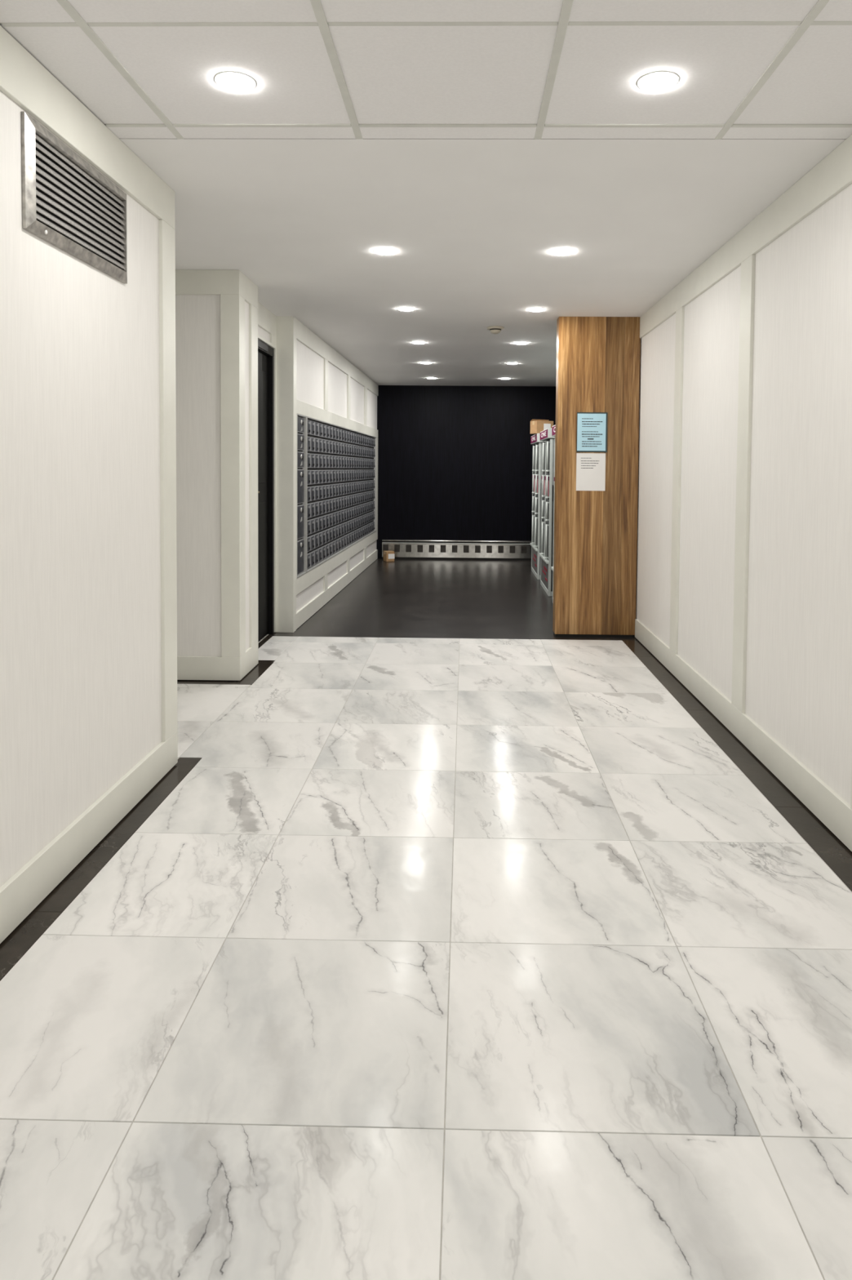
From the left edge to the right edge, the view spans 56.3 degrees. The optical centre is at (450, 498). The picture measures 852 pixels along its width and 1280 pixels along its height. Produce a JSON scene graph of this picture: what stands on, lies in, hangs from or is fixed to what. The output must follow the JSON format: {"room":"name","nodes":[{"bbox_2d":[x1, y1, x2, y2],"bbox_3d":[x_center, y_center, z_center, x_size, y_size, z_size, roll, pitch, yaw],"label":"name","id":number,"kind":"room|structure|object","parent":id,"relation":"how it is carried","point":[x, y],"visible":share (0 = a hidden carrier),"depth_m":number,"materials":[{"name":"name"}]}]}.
{"room":"apartment building hallway","nodes":[
{"label":"apartment building hallway","id":0,"kind":"room"},
{"bbox_2d":[0,25,177,887],"bbox_3d":[-1.838,0.028,0.634,1.250,2.430,5.522,1,2,1],"label":"wall","id":1,"kind":"structure","parent":0,"point":[88,563],"depth_m":2.54,"materials":[{"name":"paint"}]},
{"bbox_2d":[21,111,127,284],"bbox_3d":[-1.179,-0.926,2.547,0.031,0.320,0.668,1,2,1],"label":"air vent","id":2,"kind":"object","parent":1,"relation":"in","point":[68,204],"visible":1,"depth_m":2.47,"materials":[{"name":"metal"}]},
{"bbox_2d":[0,730,177,943],"bbox_3d":[-1.238,1.174,0.667,0.030,0.146,5.522,1,2,1],"label":"baseboard","id":3,"kind":"structure","parent":1,"relation":"attached to","point":[26,889],"depth_m":2.54,"materials":[{"name":"paint"}]},
{"bbox_2d":[257,302,378,632],"bbox_3d":[-1.295,-0.254,8.144,0.332,2.430,6.057,1,2,2],"label":"wall","id":4,"kind":"structure","parent":0,"point":[328,388],"depth_m":7.22,"materials":[{"name":"paint"}]},
{"bbox_2d":[177,680,230,680],"bbox_3d":[-1.824,1.075,4.971,1.130,0.007,0.410,1,2,1],"label":"trim","id":5,"kind":"structure","parent":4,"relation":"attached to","point":[177,680],"depth_m":4.76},
{"bbox_2d":[257,338,274,641],"bbox_3d":[-1.400,-0.034,5.623,0.096,2.179,0.962,1,2,1],"label":"door","id":6,"kind":"structure","parent":4,"relation":"in","point":[265,353],"depth_m":5.95,"materials":[{"name":"black metal"}]},
{"bbox_2d":[275,315,293,631],"bbox_3d":[-1.371,-0.181,6.147,0.332,2.426,0.050,1,2,1],"label":"trim","id":7,"kind":"structure","parent":4,"relation":"attached to","point":[284,324],"depth_m":6.12,"materials":[{"name":"paint"}]},
{"bbox_2d":[296,413,306,578],"bbox_3d":[-1.216,-0.025,6.415,0.048,1.295,0.353,1,2,2],"label":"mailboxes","id":8,"kind":"structure","parent":4,"relation":"in","point":[301,420],"depth_m":6.46,"materials":[{"name":"metal"}]},
{"bbox_2d":[293,549,377,631],"bbox_3d":[-1.141,0.876,8.685,0.046,0.126,5.051,1,2,2],"label":"baseboard","id":9,"kind":"structure","parent":4,"relation":"attached to","point":[304,614],"depth_m":7.63,"materials":[{"name":"paint"}]},
{"bbox_2d":[306,416,376,572],"bbox_3d":[-1.127,-0.114,8.766,0.050,1.295,4.352,1,2,2],"label":"mailboxes","id":10,"kind":"object","parent":4,"relation":"attached to","point":[341,461],"visible":0.99,"depth_m":8.05,"materials":[{"name":"metal"}]},
{"bbox_2d":[0,558,851,1279],"bbox_3d":[-0.457,1.165,4.550,4.200,0.120,13.510,1,2,1],"label":"floor","id":11,"kind":"structure","parent":0,"point":[448,935],"depth_m":1.95,"materials":[{"name":"tile"}]},
{"bbox_2d":[175,269,257,657],"bbox_3d":[-1.810,-0.136,4.920,1.140,2.430,0.420,1,2,1],"label":"wall pier","id":12,"kind":"object","parent":11,"relation":"on","point":[216,311],"visible":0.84,"depth_m":4.72,"materials":[{"name":"paint"}]},
{"bbox_2d":[177,642,258,680],"bbox_3d":[-1.819,1.002,4.964,1.140,0.139,0.420,1,2,1],"label":"baseboard","id":13,"kind":"object","parent":12,"relation":"attached to","point":[188,668],"visible":0.5,"depth_m":4.75,"materials":[{"name":"paint"}]},
{"bbox_2d":[383,551,395,561],"bbox_3d":[-0.845,0.791,10.948,0.117,0.136,0.142,0,2,-23],"label":"cardboard box","id":14,"kind":"object","parent":11,"relation":"on","point":[388,556],"visible":1,"depth_m":10.89,"materials":[{"name":"brown cardboard"}]},
{"bbox_2d":[530,433,545,579],"bbox_3d":[1.207,0.080,9.613,0.432,1.690,0.874,1,2,1],"label":"locker","id":15,"kind":"object","parent":11,"relation":"on","point":[535,544],"visible":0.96,"depth_m":9.29,"materials":[{"name":"grey metal"}]},
{"bbox_2d":[530,419,553,434],"bbox_3d":[1.071,-0.840,9.315,0.222,0.170,0.172,0,2,-21],"label":"cardboard box","id":16,"kind":"object","parent":15,"relation":"on","point":[537,426],"visible":0.87,"depth_m":9.24,"materials":[{"name":"brown cardboard"}]},
{"bbox_2d":[538,427,555,596],"bbox_3d":[1.185,0.126,8.404,0.432,1.690,0.874,1,2,1],"label":"locker","id":17,"kind":"object","parent":11,"relation":"on","point":[546,555],"visible":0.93,"depth_m":8.08,"materials":[{"name":"grey metal"}]},
{"bbox_2d":[551,424,555,603],"bbox_3d":[1.163,0.172,7.185,0.432,1.690,0.874,1,2,1],"label":"locker","id":18,"kind":"object","parent":11,"relation":"on","point":[553,428],"visible":0.07,"depth_m":7.58,"materials":[{"name":"grey metal"}]},
{"bbox_2d":[0,0,851,386],"bbox_3d":[-0.437,-1.382,4.453,4.200,0.121,13.510,1,2,1],"label":"ceiling","id":19,"kind":"structure","parent":0,"point":[473,226],"depth_m":2.80,"materials":[{"name":"paint"}]},
{"bbox_2d":[213,71,257,91],"bbox_3d":[-0.644,-1.246,2.385,0.124,0.006,0.124,1,2,1],"label":"recessed light","id":20,"kind":"object","parent":19,"relation":"in","point":[228,80],"visible":1,"depth_m":2.37,"materials":[{"name":"white plastic"}]},
{"bbox_2d":[373,248,396,254],"bbox_3d":[-0.346,-1.310,4.231,0.124,0.006,0.124,1,2,1],"label":"recessed light","id":21,"kind":"object","parent":19,"relation":"in","point":[380,251],"visible":1,"depth_m":4.22,"materials":[{"name":"white plastic"}]},
{"bbox_2d":[397,306,414,311],"bbox_3d":[-0.318,-1.368,5.762,0.124,0.006,0.124,1,2,1],"label":"recessed light","id":22,"kind":"object","parent":19,"relation":"in","point":[404,308],"visible":1,"depth_m":5.74,"materials":[{"name":"white plastic"}]},
{"bbox_2d":[412,341,425,343],"bbox_3d":[-0.291,-1.427,7.296,0.124,0.006,0.124,1,2,1],"label":"recessed light","id":23,"kind":"object","parent":19,"relation":"in","point":[414,342],"visible":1,"depth_m":7.26,"materials":[{"name":"white plastic"}]},
{"bbox_2d":[486,325,504,333],"bbox_3d":[0.368,-1.369,6.486,0.144,0.050,0.144,1,2,1],"label":"smoke detector","id":24,"kind":"object","parent":19,"relation":"attached to","point":[493,329],"visible":1,"depth_m":6.45,"materials":[{"name":"beige plastic"}]},
{"bbox_2d":[514,342,528,344],"bbox_3d":[0.648,-1.418,7.279,0.124,0.006,0.124,1,2,1],"label":"recessed light","id":25,"kind":"object","parent":19,"relation":"in","point":[517,343],"visible":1,"depth_m":7.25,"materials":[{"name":"white plastic"}]},
{"bbox_2d":[528,307,545,311],"bbox_3d":[0.620,-1.360,5.745,0.124,0.006,0.124,1,2,1],"label":"recessed light","id":26,"kind":"object","parent":19,"relation":"in","point":[533,309],"visible":1,"depth_m":5.72,"materials":[{"name":"white plastic"}]},
{"bbox_2d":[551,248,573,255],"bbox_3d":[0.593,-1.302,4.214,0.124,0.006,0.124,1,2,1],"label":"recessed light","id":27,"kind":"object","parent":19,"relation":"in","point":[557,251],"visible":1,"depth_m":4.20,"materials":[{"name":"white plastic"}]},
{"bbox_2d":[636,71,679,91],"bbox_3d":[0.616,-1.235,2.362,0.124,0.006,0.124,1,2,1],"label":"recessed light","id":28,"kind":"object","parent":19,"relation":"in","point":[657,81],"visible":1,"depth_m":2.35,"materials":[{"name":"white plastic"}]},
{"bbox_2d":[376,385,555,559],"bbox_3d":[0.175,-0.359,11.201,3.200,2.430,0.120,1,2,1],"label":"wall","id":29,"kind":"structure","parent":0,"point":[455,463],"depth_m":11.14,"materials":[{"name":"black paint"}]},
{"bbox_2d":[382,539,531,560],"bbox_3d":[0.194,0.723,11.151,2.300,0.272,0.061,1,2,1],"label":"baseboard heater","id":30,"kind":"object","parent":29,"relation":"attached to","point":[508,550],"visible":0.87,"depth_m":11.13,"materials":[{"name":"metal"}]},
{"bbox_2d":[552,316,640,637],"bbox_3d":[1.119,-0.157,6.109,0.617,2.430,0.138,1,2,1],"label":"wood column","id":31,"kind":"structure","parent":0,"point":[598,357],"depth_m":6.04,"materials":[{"name":"brown wood"}]},
{"bbox_2d":[576,453,605,490],"bbox_3d":[1.066,-0.201,6.038,0.220,0.285,0.001,1,2,1],"label":"notice","id":32,"kind":"object","parent":31,"relation":"attached to","point":[590,467],"visible":1,"depth_m":6.04,"materials":[{"name":"white paper"}]},
{"bbox_2d":[576,412,608,452],"bbox_3d":[1.073,-0.501,6.024,0.231,0.301,0.006,1,2,1],"label":"notice","id":33,"kind":"object","parent":31,"relation":"attached to","point":[592,427],"visible":1,"depth_m":6.02,"materials":[{"name":"blue paper"}]},
{"bbox_2d":[635,134,851,809],"bbox_3d":[1.444,0.002,1.994,0.200,2.430,8.360,1,2,1],"label":"wall","id":34,"kind":"structure","parent":0,"point":[744,547],"depth_m":3.53,"materials":[{"name":"paint"}]},
{"bbox_2d":[635,618,851,851],"bbox_3d":[1.348,1.145,1.967,0.030,0.146,8.215,1,2,1],"label":"baseboard","id":35,"kind":"structure","parent":34,"relation":"attached to","point":[830,808],"depth_m":3.45,"materials":[{"name":"paint"}]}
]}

